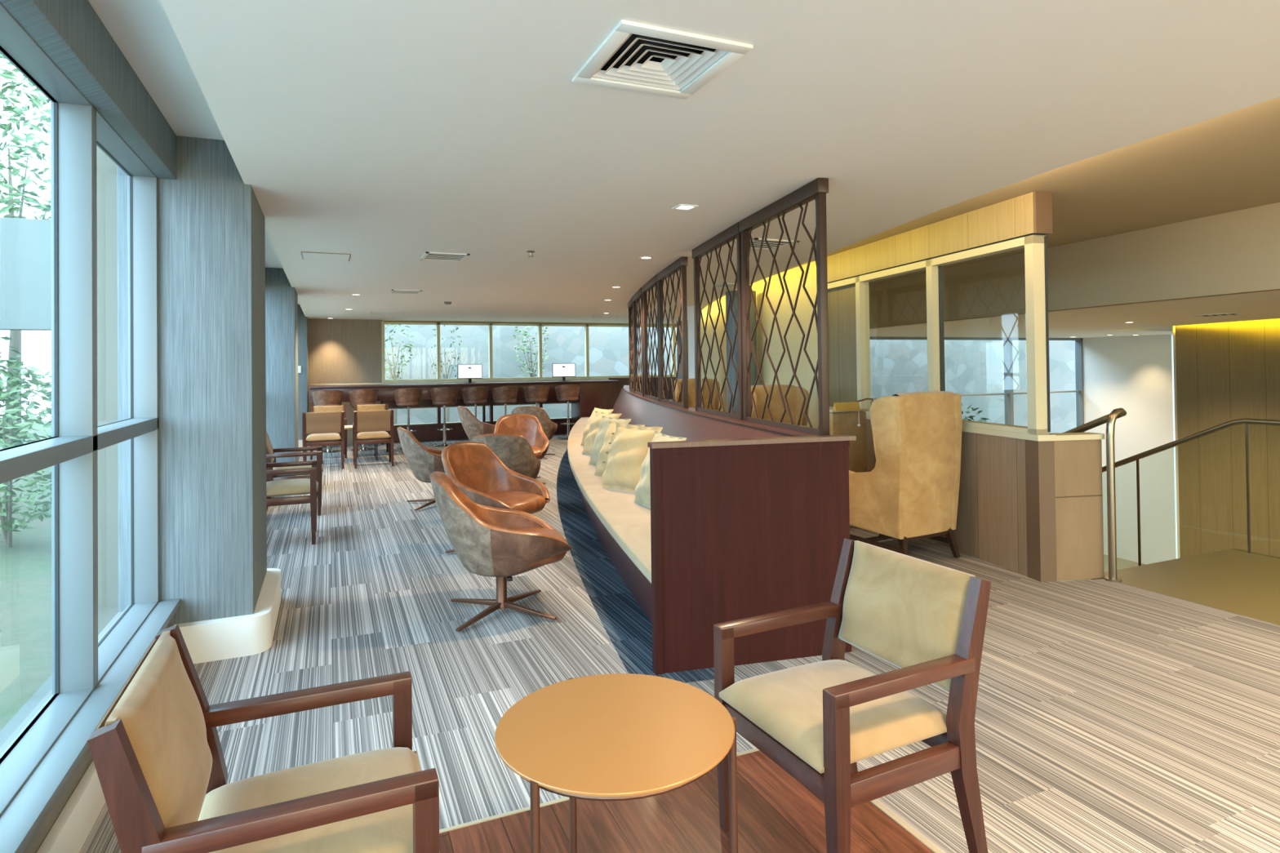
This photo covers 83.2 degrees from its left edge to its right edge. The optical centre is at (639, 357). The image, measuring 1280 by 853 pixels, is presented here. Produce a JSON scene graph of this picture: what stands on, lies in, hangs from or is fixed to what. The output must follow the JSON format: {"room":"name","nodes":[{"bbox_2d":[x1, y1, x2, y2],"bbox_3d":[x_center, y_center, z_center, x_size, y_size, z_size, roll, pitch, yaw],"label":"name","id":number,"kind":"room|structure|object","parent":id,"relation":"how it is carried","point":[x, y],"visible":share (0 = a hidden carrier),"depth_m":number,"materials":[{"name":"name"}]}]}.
{"room":"lounge","nodes":[
{"label":"lounge","id":0,"kind":"room"},
{"bbox_2d":[0,611,170,852],"bbox_3d":[-0.885,1.318,-0.055,0.215,0.285,7.840,0,-1,-23],"label":"wall","id":1,"kind":"structure","parent":0,"point":[46,826],"depth_m":2.22,"materials":[{"name":"grey paint"}]},
{"bbox_2d":[0,674,52,747],"bbox_3d":[-1.034,1.381,-0.142,0.170,0.160,7.800,0,-1,-23],"label":"trim ledge","id":2,"kind":"object","parent":1,"relation":"attached to","point":[6,731],"depth_m":2.75,"materials":[{"name":"concrete"}]},
{"bbox_2d":[36,760,106,852],"bbox_3d":[-0.757,1.379,-0.034,0.035,0.160,7.780,0,-1,-23],"label":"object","id":3,"kind":"object","parent":1,"relation":"in","point":[73,825],"depth_m":2.17,"materials":[{"name":"white paint"}]},
{"bbox_2d":[0,2,159,816],"bbox_3d":[-0.897,0.100,-0.039,0.120,2.220,7.840,0,-1,-23],"label":"window","id":4,"kind":"structure","parent":1,"relation":"in","point":[80,661],"depth_m":2.57,"materials":[{"name":"white metal"}]},
{"bbox_2d":[0,598,180,852],"bbox_3d":[-0.797,1.158,-0.015,0.110,0.033,7.838,0,-1,-23],"label":"sill","id":5,"kind":"structure","parent":1,"relation":"attached to","point":[21,820],"depth_m":2.17,"materials":[{"name":"white metal"}]},
{"bbox_2d":[173,568,280,664],"bbox_3d":[-2.298,1.432,4.082,0.430,0.190,1.000,0,-1,-23],"label":"baseboard","id":6,"kind":"structure","parent":1,"relation":"attached to","point":[229,637],"depth_m":3.66,"materials":[{"name":"white paint"}]},
{"bbox_2d":[96,145,118,635],"bbox_3d":[-2.901,-0.017,4.043,0.270,3.300,0.480,0,-1,-23],"label":"wall","id":7,"kind":"structure","parent":0,"point":[106,169],"depth_m":3.81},
{"bbox_2d":[116,135,266,626],"bbox_3d":[-2.455,0.208,4.035,0.580,2.640,0.880,0,-1,-23],"label":"column","id":8,"kind":"structure","parent":0,"point":[212,367],"depth_m":3.67,"materials":[{"name":"grey paper"}]},
{"bbox_2d":[265,267,298,477],"bbox_3d":[-4.465,0.288,8.705,0.580,2.640,0.870,0,-1,-23],"label":"column","id":9,"kind":"structure","parent":0,"point":[281,299],"depth_m":8.37,"materials":[{"name":"grey paper"}]},
{"bbox_2d":[297,304,308,439],"bbox_3d":[-6.417,0.366,13.238,0.580,2.640,0.600,0,-1,-23],"label":"column","id":10,"kind":"structure","parent":0,"point":[303,361],"depth_m":13.05,"materials":[{"name":"grey paper"}]},
{"bbox_2d":[307,319,676,446],"bbox_3d":[-2.594,0.295,15.320,9.250,2.740,0.200,0,-1,-23],"label":"wall","id":11,"kind":"structure","parent":0,"point":[340,351],"depth_m":14.00,"materials":[{"name":"beige paint"}]},
{"bbox_2d":[381,320,676,426],"bbox_3d":[-1.890,0.299,15.569,6.960,2.080,0.140,0,-1,-23],"label":"window","id":12,"kind":"structure","parent":11,"relation":"in","point":[437,324],"depth_m":15.03,"materials":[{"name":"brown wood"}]},
{"bbox_2d":[80,434,1279,852],"bbox_3d":[0.934,1.641,6.580,8.800,0.254,18.800,0,-1,-23],"label":"floor","id":13,"kind":"structure","parent":0,"point":[1111,717],"depth_m":3.43,"materials":[{"name":"carpet"}]},
{"bbox_2d":[266,460,318,544],"bbox_3d":[-3.061,1.140,6.143,0.583,0.848,0.560,0,-1,-23],"label":"armchair","id":14,"kind":"object","parent":13,"relation":"on","point":[297,486],"visible":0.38,"depth_m":5.99,"materials":[{"name":"red wood"}]},
{"bbox_2d":[266,478,318,497],"bbox_3d":[-3.018,1.104,6.162,0.489,0.101,0.472,0,-1,-23],"label":"seat cushion","id":15,"kind":"object","parent":14,"relation":"on","point":[297,486],"depth_m":6.00,"materials":[{"name":"beige fabric"}]},
{"bbox_2d":[266,430,323,515],"bbox_3d":[-3.539,1.160,7.331,0.583,0.848,0.560,0,-1,-23],"label":"armchair","id":16,"kind":"object","parent":13,"relation":"on","point":[271,457],"visible":0.41,"depth_m":7.17,"materials":[{"name":"red wood"}]},
{"bbox_2d":[272,463,323,475],"bbox_3d":[-3.496,1.124,7.350,0.489,0.101,0.472,0,-1,-23],"label":"seat cushion","id":17,"kind":"object","parent":16,"relation":"on","point":[304,466],"depth_m":7.16,"materials":[{"name":"beige fabric"}]},
{"bbox_2d":[302,411,344,468],"bbox_3d":[-4.684,1.214,10.682,0.560,0.848,0.583,0,-1,-23],"label":"armchair","id":18,"kind":"object","parent":13,"relation":"on","point":[322,428],"visible":1,"depth_m":10.48,"materials":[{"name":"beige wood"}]},
{"bbox_2d":[306,432,341,441],"bbox_3d":[-4.704,1.179,10.726,0.472,0.101,0.489,0,-1,-23],"label":"seat cushion","id":19,"kind":"object","parent":18,"relation":"on","point":[313,437],"depth_m":10.55,"materials":[{"name":"beige fabric"}]},
{"bbox_2d":[311,390,343,453],"bbox_3d":[-5.522,1.120,12.765,0.520,1.100,0.441,0,-1,-23],"label":"bar stool","id":20,"kind":"object","parent":13,"relation":"on","point":[321,397],"visible":0.59,"depth_m":12.61,"materials":[{"name":"brown leather"}]},
{"bbox_2d":[310,404,346,460],"bbox_3d":[-5.165,1.235,11.963,0.560,0.848,0.583,0,-1,-23],"label":"armchair","id":21,"kind":"object","parent":13,"relation":"on","point":[317,408],"visible":0.15,"depth_m":12.13,"materials":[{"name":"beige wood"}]},
{"bbox_2d":[347,388,377,451],"bbox_3d":[-4.993,1.117,13.031,0.520,1.100,0.441,0,-1,-37],"label":"bar stool","id":22,"kind":"object","parent":13,"relation":"on","point":[359,397],"visible":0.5,"depth_m":12.87,"materials":[{"name":"brown leather"}]},
{"bbox_2d":[352,409,394,468],"bbox_3d":[-4.032,1.209,10.898,0.560,0.848,0.583,0,-1,-23],"label":"armchair","id":23,"kind":"object","parent":13,"relation":"on","point":[372,425],"visible":1,"depth_m":10.70,"materials":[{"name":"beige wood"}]},
{"bbox_2d":[356,431,391,439],"bbox_3d":[-4.051,1.173,10.942,0.472,0.101,0.489,0,-1,-23],"label":"seat cushion","id":24,"kind":"object","parent":23,"relation":"on","point":[363,434],"depth_m":10.76,"materials":[{"name":"beige fabric"}]},
{"bbox_2d":[393,388,422,448],"bbox_3d":[-4.260,1.111,13.271,0.520,1.100,0.441,0,-1,-20],"label":"bar stool","id":25,"kind":"object","parent":13,"relation":"on","point":[408,397],"visible":0.73,"depth_m":13.12,"materials":[{"name":"brown leather"}]},
{"bbox_2d":[396,426,444,510],"bbox_3d":[-2.168,1.140,7.681,0.790,0.835,0.698,0,-1,-26],"label":"swivel chair","id":26,"kind":"object","parent":13,"relation":"on","point":[423,461],"visible":0.52,"depth_m":7.38,"materials":[{"name":"grey leather"}]},
{"bbox_2d":[430,387,458,446],"bbox_3d":[-3.678,1.107,13.560,0.520,1.100,0.441,-1,-1,-10],"label":"bar stool","id":27,"kind":"object","parent":13,"relation":"on","point":[444,397],"visible":0.98,"depth_m":13.42,"materials":[{"name":"brown leather"}]},
{"bbox_2d":[309,378,618,444],"bbox_3d":[-3.305,1.070,14.380,5.950,1.185,0.660,0,-1,-23],"label":"bar counter","id":28,"kind":"object","parent":13,"relation":"on","point":[602,393],"depth_m":14.55,"materials":[{"name":"brown wood"}]},
{"bbox_2d":[309,379,618,388],"bbox_3d":[-3.312,0.527,14.386,5.950,0.040,0.660,0,-1,-23],"label":"countertop","id":29,"kind":"structure","parent":28,"relation":"on","point":[607,380],"depth_m":13.99,"materials":[{"name":"brown wood"}]},
{"bbox_2d":[457,364,482,382],"bbox_3d":[-3.381,0.320,14.327,0.490,0.375,0.220,0,-1,-26],"label":"monitor","id":30,"kind":"object","parent":28,"relation":"on","point":[469,371],"visible":0.86,"depth_m":14.29,"materials":[{"name":"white plastic"}]},
{"bbox_2d":[551,363,575,381],"bbox_3d":[-1.597,0.308,15.096,0.490,0.375,0.220,0,-1,-16],"label":"monitor","id":31,"kind":"object","parent":28,"relation":"on","point":[558,370],"visible":1,"depth_m":15.06,"materials":[{"name":"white plastic"}]},
{"bbox_2d":[461,386,488,417],"bbox_3d":[-3.147,1.104,13.825,0.520,1.100,0.441,0,-1,-30],"label":"bar stool","id":32,"kind":"object","parent":13,"relation":"on","point":[474,396],"visible":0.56,"depth_m":13.66,"materials":[{"name":"brown leather"}]},
{"bbox_2d":[457,405,495,440],"bbox_3d":[-2.559,1.193,11.726,0.790,0.835,0.698,0,-1,-29],"label":"swivel chair","id":33,"kind":"object","parent":13,"relation":"on","point":[473,426],"visible":0.59,"depth_m":11.42,"materials":[{"name":"grey leather"}]},
{"bbox_2d":[441,441,550,553],"bbox_3d":[-1.156,1.104,5.721,0.790,0.835,0.698,-1,-1,32],"label":"swivel chair","id":34,"kind":"object","parent":13,"relation":"on","point":[473,468],"visible":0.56,"depth_m":5.86,"materials":[{"name":"brown leather"}]},
{"bbox_2d":[483,490,546,514],"bbox_3d":[-1.089,1.158,5.679,0.635,0.157,0.598,-1,-1,32],"label":"seat cushion","id":35,"kind":"object","parent":34,"relation":"on","point":[531,502],"depth_m":5.56,"materials":[{"name":"leather"}]},
{"bbox_2d":[429,471,571,631],"bbox_3d":[-0.835,1.083,4.283,0.790,0.835,0.698,0,-1,-18],"label":"swivel chair","id":36,"kind":"object","parent":13,"relation":"on","point":[501,544],"visible":1,"depth_m":4.04,"materials":[{"name":"brown leather"}]},
{"bbox_2d":[491,386,518,415],"bbox_3d":[-2.605,1.099,13.983,0.520,1.100,0.441,0,-1,-35],"label":"bar stool","id":37,"kind":"object","parent":13,"relation":"on","point":[504,395],"visible":0.61,"depth_m":13.81,"materials":[{"name":"brown leather"}]},
{"bbox_2d":[470,433,541,479],"bbox_3d":[-1.323,1.121,7.001,0.698,0.835,0.790,-1,-1,-3],"label":"swivel chair","id":38,"kind":"object","parent":13,"relation":"on","point":[514,451],"visible":0.33,"depth_m":6.68,"materials":[{"name":"grey leather"}]},
{"bbox_2d":[493,413,549,484],"bbox_3d":[-1.508,1.149,9.087,0.698,0.835,0.790,-1,-1,-15],"label":"swivel chair","id":39,"kind":"object","parent":13,"relation":"on","point":[528,426],"visible":0.41,"depth_m":9.35,"materials":[{"name":"brown leather"}]},
{"bbox_2d":[511,406,557,458],"bbox_3d":[-1.703,1.181,11.596,0.698,0.835,0.790,-1,-1,7],"label":"swivel chair","id":40,"kind":"object","parent":13,"relation":"on","point":[549,428],"visible":0.36,"depth_m":11.29,"materials":[{"name":"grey leather"}]},
{"bbox_2d":[523,385,549,407],"bbox_3d":[-2.043,1.096,14.265,0.520,1.100,0.441,-1,-1,-13],"label":"bar stool","id":41,"kind":"object","parent":13,"relation":"on","point":[533,393],"visible":0.59,"depth_m":14.10,"materials":[{"name":"brown leather"}]},
{"bbox_2d":[555,384,580,439],"bbox_3d":[-1.449,1.092,14.556,0.520,1.100,0.441,-1,-1,-14],"label":"bar stool","id":42,"kind":"object","parent":13,"relation":"on","point":[566,393],"visible":0.91,"depth_m":14.41,"materials":[{"name":"brown leather"}]},
{"bbox_2d":[439,750,934,852],"bbox_3d":[0.677,1.436,-0.370,2.332,0.003,5.830,0,-1,-23],"label":"floor","id":43,"kind":"structure","parent":13,"relation":"on","point":[776,813],"depth_m":2.27,"materials":[{"name":"brown wood"}]},
{"bbox_2d":[87,623,439,852],"bbox_3d":[-0.765,1.058,1.574,0.583,0.848,0.560,0,-1,-23],"label":"armchair","id":44,"kind":"object","parent":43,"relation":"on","point":[157,753],"visible":1,"depth_m":1.45,"materials":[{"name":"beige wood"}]},
{"bbox_2d":[197,746,439,852],"bbox_3d":[-0.722,1.021,1.593,0.489,0.101,0.472,0,-1,-23],"label":"seat cushion","id":45,"kind":"object","parent":44,"relation":"on","point":[391,830],"depth_m":1.61,"materials":[{"name":"beige fabric"}]},
{"bbox_2d":[494,673,737,852],"bbox_3d":[-0.060,1.196,1.815,0.596,0.548,0.605,0,-1,-23],"label":"side table","id":46,"kind":"object","parent":43,"relation":"on","point":[613,736],"visible":1,"depth_m":1.76,"materials":[{"name":"orange wood"}]},
{"bbox_2d":[713,537,991,852],"bbox_3d":[0.609,1.048,2.139,0.583,0.848,0.560,0,-1,-26],"label":"armchair","id":47,"kind":"object","parent":43,"relation":"on","point":[926,620],"visible":1,"depth_m":2.02,"materials":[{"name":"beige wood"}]},
{"bbox_2d":[719,659,946,773],"bbox_3d":[0.566,1.012,2.118,0.489,0.101,0.472,0,-1,-26],"label":"seat cushion","id":48,"kind":"object","parent":47,"relation":"on","point":[784,707],"depth_m":2.00,"materials":[{"name":"beige fabric"}]},
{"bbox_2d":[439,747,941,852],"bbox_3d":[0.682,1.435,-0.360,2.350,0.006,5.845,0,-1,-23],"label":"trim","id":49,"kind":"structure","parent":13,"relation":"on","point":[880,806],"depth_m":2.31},
{"bbox_2d":[687,305,702,407],"bbox_3d":[0.900,0.370,11.733,0.070,2.420,0.350,0,-1,-23],"label":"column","id":50,"kind":"structure","parent":13,"relation":"on","point":[691,308],"depth_m":11.76,"materials":[{"name":"white paint"}]},
{"bbox_2d":[674,377,719,410],"bbox_3d":[0.966,0.956,11.307,0.784,1.248,0.805,-1,-1,-12],"label":"chair","id":51,"kind":"object","parent":13,"relation":"on","point":[691,393],"visible":0.2,"depth_m":11.57,"materials":[{"name":"beige fabric"}]},
{"bbox_2d":[567,385,856,675],"bbox_3d":[-0.209,1.016,8.864,1.354,1.085,10.975,-1,-1,-7],"label":"banquette","id":52,"kind":"object","parent":13,"relation":"on","point":[744,519],"visible":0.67,"depth_m":3.53,"materials":[{"name":"brown wood"}]},
{"bbox_2d":[582,411,621,454],"bbox_3d":[-0.443,0.862,8.125,0.252,0.484,0.520,0,-1,-36],"label":"cushion","id":53,"kind":"object","parent":52,"relation":"on","point":[594,424],"visible":0.45,"depth_m":8.15,"materials":[{"name":"beige fabric"}]},
{"bbox_2d":[588,416,631,465],"bbox_3d":[-0.308,0.847,7.213,0.232,0.491,0.520,0,-1,-35],"label":"cushion","id":54,"kind":"object","parent":52,"relation":"on","point":[604,424],"visible":0.44,"depth_m":7.25,"materials":[{"name":"beige fabric"}]},
{"bbox_2d":[594,421,644,475],"bbox_3d":[-0.205,0.839,6.498,0.260,0.488,0.521,0,-1,-39],"label":"cushion","id":55,"kind":"object","parent":52,"relation":"on","point":[601,465],"visible":0.34,"depth_m":6.55,"materials":[{"name":"beige fabric"}]},
{"bbox_2d":[627,297,634,392],"bbox_3d":[-0.111,-0.168,10.585,0.061,1.342,1.118,-1,-1,-4],"label":"lattice screen","id":56,"kind":"object","parent":52,"relation":"on","point":[630,304],"visible":0.71,"depth_m":10.80,"materials":[{"name":"brown wood"}]},
{"bbox_2d":[600,422,662,492],"bbox_3d":[-0.079,0.815,5.855,0.248,0.529,0.564,0,-1,-41],"label":"cushion","id":57,"kind":"object","parent":52,"relation":"on","point":[629,448],"visible":0.8,"depth_m":5.79,"materials":[{"name":"beige fabric"}]},
{"bbox_2d":[632,287,644,396],"bbox_3d":[-0.011,-0.183,9.445,0.060,1.342,1.128,-1,-1,-6],"label":"lattice screen","id":58,"kind":"object","parent":52,"relation":"on","point":[638,295],"visible":0.95,"depth_m":9.47,"materials":[{"name":"brown wood"}]},
{"bbox_2d":[642,274,659,401],"bbox_3d":[0.138,-0.201,8.162,0.061,1.342,1.148,-1,-1,-7],"label":"lattice screen","id":59,"kind":"object","parent":52,"relation":"on","point":[652,282],"visible":0.86,"depth_m":8.26,"materials":[{"name":"brown wood"}]},
{"bbox_2d":[634,431,687,509],"bbox_3d":[0.131,0.804,5.090,0.236,0.523,0.559,0,-1,-23],"label":"cushion","id":60,"kind":"object","parent":52,"relation":"on","point":[642,490],"visible":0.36,"depth_m":5.11,"materials":[{"name":"beige fabric"}]},
{"bbox_2d":[657,257,688,407],"bbox_3d":[0.309,-0.217,6.990,0.060,1.342,1.180,-1,-1,-9],"label":"lattice screen","id":61,"kind":"object","parent":52,"relation":"on","point":[681,264],"visible":1,"depth_m":6.85,"materials":[{"name":"brown wood"}]},
{"bbox_2d":[691,222,743,420],"bbox_3d":[0.585,-0.238,5.459,0.061,1.342,1.169,-1,-1,-11],"label":"lattice screen","id":62,"kind":"object","parent":52,"relation":"on","point":[730,234],"visible":0.96,"depth_m":5.40,"materials":[{"name":"brown wood"}]},
{"bbox_2d":[738,177,829,435],"bbox_3d":[0.833,-0.255,4.306,0.060,1.342,1.152,-1,-1,-13],"label":"lattice screen","id":63,"kind":"object","parent":52,"relation":"on","point":[817,189],"visible":0.98,"depth_m":4.11,"materials":[{"name":"brown wood"}]},
{"bbox_2d":[751,384,808,426],"bbox_3d":[1.516,0.901,7.211,0.784,1.248,0.805,0,-1,-26],"label":"chair","id":64,"kind":"object","parent":13,"relation":"on","point":[795,398],"visible":0.17,"depth_m":7.49,"materials":[{"name":"beige fabric"}]},
{"bbox_2d":[829,408,868,526],"bbox_3d":[1.851,0.986,6.464,0.400,1.040,0.140,0,-1,-23],"label":"armchair","id":65,"kind":"object","parent":13,"relation":"on","point":[842,422],"visible":0.43,"depth_m":6.43,"materials":[{"name":"beige fabric"}]},
{"bbox_2d":[832,398,875,532],"bbox_3d":[1.927,0.928,6.247,0.530,1.147,0.240,0,-1,-23],"label":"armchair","id":66,"kind":"object","parent":13,"relation":"on","point":[853,406],"visible":0.29,"depth_m":6.24,"materials":[{"name":"metal"}]},
{"bbox_2d":[848,391,962,558],"bbox_3d":[1.924,0.876,5.563,0.784,1.248,0.805,0,-1,-29],"label":"chair","id":67,"kind":"object","parent":13,"relation":"on","point":[911,492],"visible":0.91,"depth_m":5.21,"materials":[{"name":"beige fabric"}]},
{"bbox_2d":[1064,408,1126,582],"bbox_3d":[2.850,0.915,5.507,0.199,1.133,1.670,0,-1,-23],"label":"handrail","id":68,"kind":"object","parent":13,"relation":"on","point":[1110,419],"visible":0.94,"depth_m":4.75,"materials":[{"name":"metal"}]},
{"bbox_2d":[1102,417,1279,565],"bbox_3d":[4.872,1.404,4.637,0.044,1.926,5.509,0,-1,-23],"label":"handrail","id":69,"kind":"object","parent":13,"relation":"on","point":[1227,424],"visible":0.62,"depth_m":5.65,"materials":[{"name":"metal"}]},
{"bbox_2d":[88,0,1279,324],"bbox_3d":[0.787,-1.036,6.563,8.550,0.270,18.600,0,-1,-23],"label":"ceiling","id":70,"kind":"structure","parent":0,"point":[384,134],"depth_m":2.86,"materials":[{"name":"paint"}]},
{"bbox_2d":[300,251,351,261],"bbox_3d":[-2.678,-0.861,6.155,0.380,0.006,0.416,0,-1,-23],"label":"ceiling hatch","id":71,"kind":"object","parent":70,"relation":"attached to","point":[306,255],"visible":1,"depth_m":6.13,"materials":[{"name":"paint"}]},
{"bbox_2d":[420,251,470,261],"bbox_3d":[-1.689,-0.870,6.235,0.360,0.010,0.400,0,-1,-23],"label":"ceiling vent","id":72,"kind":"object","parent":70,"relation":"in","point":[428,255],"visible":1,"depth_m":6.21,"materials":[{"name":"white metal"}]},
{"bbox_2d":[572,19,753,99],"bbox_3d":[0.056,-0.987,2.306,0.430,0.112,0.450,0,-1,-23],"label":"ceiling vent","id":73,"kind":"object","parent":70,"relation":"in","point":[634,56],"visible":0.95,"depth_m":2.34,"materials":[{"name":"white metal"}]},
{"bbox_2d":[730,237,799,249],"bbox_3d":[0.990,-0.908,5.777,0.400,0.010,0.400,0,-1,-23],"label":"ceiling vent","id":74,"kind":"object","parent":70,"relation":"in","point":[773,243],"visible":0.66,"depth_m":5.76,"materials":[{"name":"white metal"}]},
{"bbox_2d":[725,290,757,413],"bbox_3d":[1.351,0.339,9.559,0.400,2.420,0.400,0,-1,-23],"label":"pillar round","id":75,"kind":"structure","parent":0,"point":[731,327],"depth_m":9.42,"materials":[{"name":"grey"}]},
{"bbox_2d":[701,261,818,427],"bbox_3d":[1.536,0.229,12.297,0.393,2.700,9.201,-1,-1,-4],"label":"wall","id":76,"kind":"structure","parent":0,"point":[804,309],"depth_m":8.79,"materials":[{"name":"yellow paint"}]},
{"bbox_2d":[827,235,1050,435],"bbox_3d":[2.323,-0.129,6.252,0.100,1.327,3.032,-1,-1,-13],"label":"window frame","id":77,"kind":"structure","parent":76,"relation":"in","point":[1035,246],"depth_m":5.29,"materials":[{"name":"beige wood"}]},
{"bbox_2d":[827,284,857,406],"bbox_3d":[2.093,-0.097,7.333,0.040,1.260,0.660,-1,-1,-13],"label":"wall","id":78,"kind":"structure","parent":0,"point":[842,320],"depth_m":7.36,"materials":[{"name":"beige wood"}]},
{"bbox_2d":[676,320,1075,433],"bbox_3d":[6.878,1.386,18.182,13.000,6.400,0.400,0,-1,-23],"label":"stone wall","id":79,"kind":"structure","parent":0,"point":[896,366],"depth_m":18.82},
{"bbox_2d":[866,418,1027,577],"bbox_3d":[2.334,1.035,6.295,0.120,0.925,2.920,-1,-1,-13],"label":"wall","id":80,"kind":"structure","parent":0,"point":[991,527],"depth_m":5.18,"materials":[{"name":"beige laminate"}]},
{"bbox_2d":[866,414,1104,441],"bbox_3d":[2.518,0.550,6.259,0.496,0.040,3.086,-1,-1,-13],"label":"trim","id":81,"kind":"structure","parent":80,"relation":"on","point":[1060,436],"depth_m":4.83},
{"bbox_2d":[702,96,1279,310],"bbox_3d":[2.688,-1.083,7.411,4.172,0.040,19.038,0,-1,-18],"label":"ceiling","id":82,"kind":"structure","parent":0,"point":[1230,162],"depth_m":4.59,"materials":[{"name":"beige paint"}]},
{"bbox_2d":[826,191,1046,282],"bbox_3d":[2.308,-0.938,6.282,0.120,0.270,3.090,-1,-1,-13],"label":"beam","id":83,"kind":"structure","parent":82,"relation":"attached to","point":[1012,218],"depth_m":5.69,"materials":[{"name":"brown wood"}]},
{"bbox_2d":[1033,191,1053,234],"bbox_3d":[2.664,-0.957,4.766,0.133,0.275,0.020,-1,-1,-15],"label":"trim","id":84,"kind":"structure","parent":83,"relation":"attached to","point":[1042,201],"depth_m":4.75,"materials":[{"name":"brown wood"}]},
{"bbox_2d":[868,202,1279,328],"bbox_3d":[4.788,-0.861,5.972,0.912,0.750,14.343,0,-1,-19],"label":"wall","id":85,"kind":"structure","parent":0,"point":[1237,251],"depth_m":6.35,"materials":[{"name":"beige paint"}]},
{"bbox_2d":[869,336,1084,432],"bbox_3d":[6.186,1.898,14.363,7.780,4.700,0.150,0,-1,-23],"label":"window","id":86,"kind":"structure","parent":85,"relation":"in","point":[1008,393],"depth_m":15.03,"materials":[{"name":"white metal"}]},
{"bbox_2d":[869,289,1279,337],"bbox_3d":[7.554,-0.521,9.958,9.040,0.100,9.300,0,-1,-23],"label":"ceiling","id":87,"kind":"structure","parent":0,"point":[1157,317],"depth_m":8.85,"materials":[{"name":"paint"}]},
{"bbox_2d":[1053,439,1104,581],"bbox_3d":[2.897,1.011,4.844,0.371,0.925,0.122,-1,-1,-9],"label":"wall","id":88,"kind":"structure","parent":0,"point":[1077,463],"depth_m":4.79,"materials":[{"name":"beige laminate"}]},
{"bbox_2d":[1025,440,1057,582],"bbox_3d":[2.668,1.013,4.811,0.122,0.925,0.138,-1,-1,-6],"label":"trim","id":89,"kind":"structure","parent":88,"relation":"attached to","point":[1039,455],"depth_m":4.75,"materials":[{"name":"brown wood"}]},
{"bbox_2d":[1074,334,1177,564],"bbox_3d":[10.163,1.835,15.113,0.200,4.750,2.020,0,-1,-23],"label":"wall","id":90,"kind":"structure","parent":0,"point":[1135,374],"depth_m":14.76,"materials":[{"name":"paint"}]},
{"bbox_2d":[1173,325,1180,558],"bbox_3d":[9.624,1.456,12.187,3.852,5.450,0.158,0,-1,-42],"label":"wall","id":91,"kind":"structure","parent":0,"point":[1174,326],"depth_m":10.95,"materials":[{"name":"white paint"}]},
{"bbox_2d":[1175,318,1279,558],"bbox_3d":[8.536,1.635,7.301,0.246,5.000,7.071,-1,-1,-6],"label":"wall","id":92,"kind":"structure","parent":0,"point":[1226,371],"depth_m":9.97,"materials":[{"name":"yellow wood"}]},
{"bbox_3d":[-0.939,-1.149,-0.036,0.160,0.280,7.840,0,-1,-23],"label":"wall","id":93,"kind":"structure","parent":0,"visible":0},
{"bbox_2d":[0,0,176,179],"bbox_3d":[-0.824,-1.068,0.012,0.090,0.225,7.840,0,-1,-23],"label":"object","id":94,"kind":"structure","parent":93,"relation":"attached to","point":[70,33],"depth_m":2.45,"materials":[{"name":"grey metal"}]},
{"label":"outside","id":95,"kind":"structure","parent":0,"visible":0},
{"bbox_2d":[0,217,51,330],"bbox_3d":[-8.973,-0.928,7.423,7.400,1.250,0.300,0,-1,-23],"label":"beam","id":96,"kind":"structure","parent":95,"point":[25,244],"depth_m":8.14,"materials":[{"name":"concrete"}]},
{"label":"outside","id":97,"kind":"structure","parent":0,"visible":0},
{"bbox_3d":[-2.597,3.412,21.254,36.000,3.050,10.800,0,-1,-23],"label":"ground","id":98,"kind":"structure","parent":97,"visible":0},
{"bbox_2d":[384,324,415,424],"bbox_3d":[-5.647,0.344,16.527,0.944,3.448,0.907,-1,-1,-5],"label":"tree","id":99,"kind":"object","parent":98,"relation":"on","point":[394,376],"visible":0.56,"depth_m":16.53,"materials":[{"name":"green plant"}]},
{"bbox_2d":[429,324,462,422],"bbox_3d":[-4.674,0.542,17.459,0.788,3.053,0.840,-1,-1,6],"label":"tree","id":100,"kind":"object","parent":98,"relation":"on","point":[458,357],"visible":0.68,"depth_m":17.45,"materials":[{"name":"green plant"}]},
{"bbox_2d":[512,325,550,406],"bbox_3d":[-2.758,0.346,18.417,0.950,3.422,0.984,0,-1,-23],"label":"tree","id":101,"kind":"object","parent":98,"relation":"on","point":[531,373],"visible":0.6,"depth_m":18.40,"materials":[{"name":"green plant"}]},
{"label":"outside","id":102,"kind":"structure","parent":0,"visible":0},
{"bbox_2d":[384,324,677,424],"bbox_3d":[-3.762,0.071,18.850,16.000,3.900,0.400,0,-1,-23],"label":"stone wall","id":103,"kind":"structure","parent":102,"point":[608,346],"depth_m":18.75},
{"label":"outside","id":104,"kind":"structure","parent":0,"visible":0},
{"bbox_2d":[0,417,52,731],"bbox_3d":[-8.046,0.831,2.238,10.980,1.824,26.500,0,-1,-23],"label":"garden","id":105,"kind":"object","parent":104,"point":[25,567],"visible":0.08,"depth_m":4.81,"materials":[{"name":"green plant"}]},
{"bbox_2d":[0,336,40,446],"bbox_3d":[-6.803,0.573,7.199,1.236,1.894,1.267,0,-1,-23],"label":"shrub","id":106,"kind":"object","parent":105,"relation":"on","point":[12,357],"visible":0.41,"depth_m":7.41,"materials":[{"name":"green plant"}]},
{"bbox_2d":[0,53,50,448],"bbox_3d":[-9.279,-1.635,10.601,3.521,6.452,3.518,0,-1,-23],"label":"tree","id":107,"kind":"object","parent":105,"relation":"on","point":[16,335],"visible":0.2,"depth_m":10.26,"materials":[{"name":"green plant"}]},
{"bbox_2d":[0,360,51,547],"bbox_3d":[-5.453,0.855,6.240,1.122,1.676,1.161,0,-1,-23],"label":"shrub","id":108,"kind":"object","parent":105,"relation":"on","point":[6,522],"visible":0.56,"depth_m":6.21,"materials":[{"name":"green plant"}]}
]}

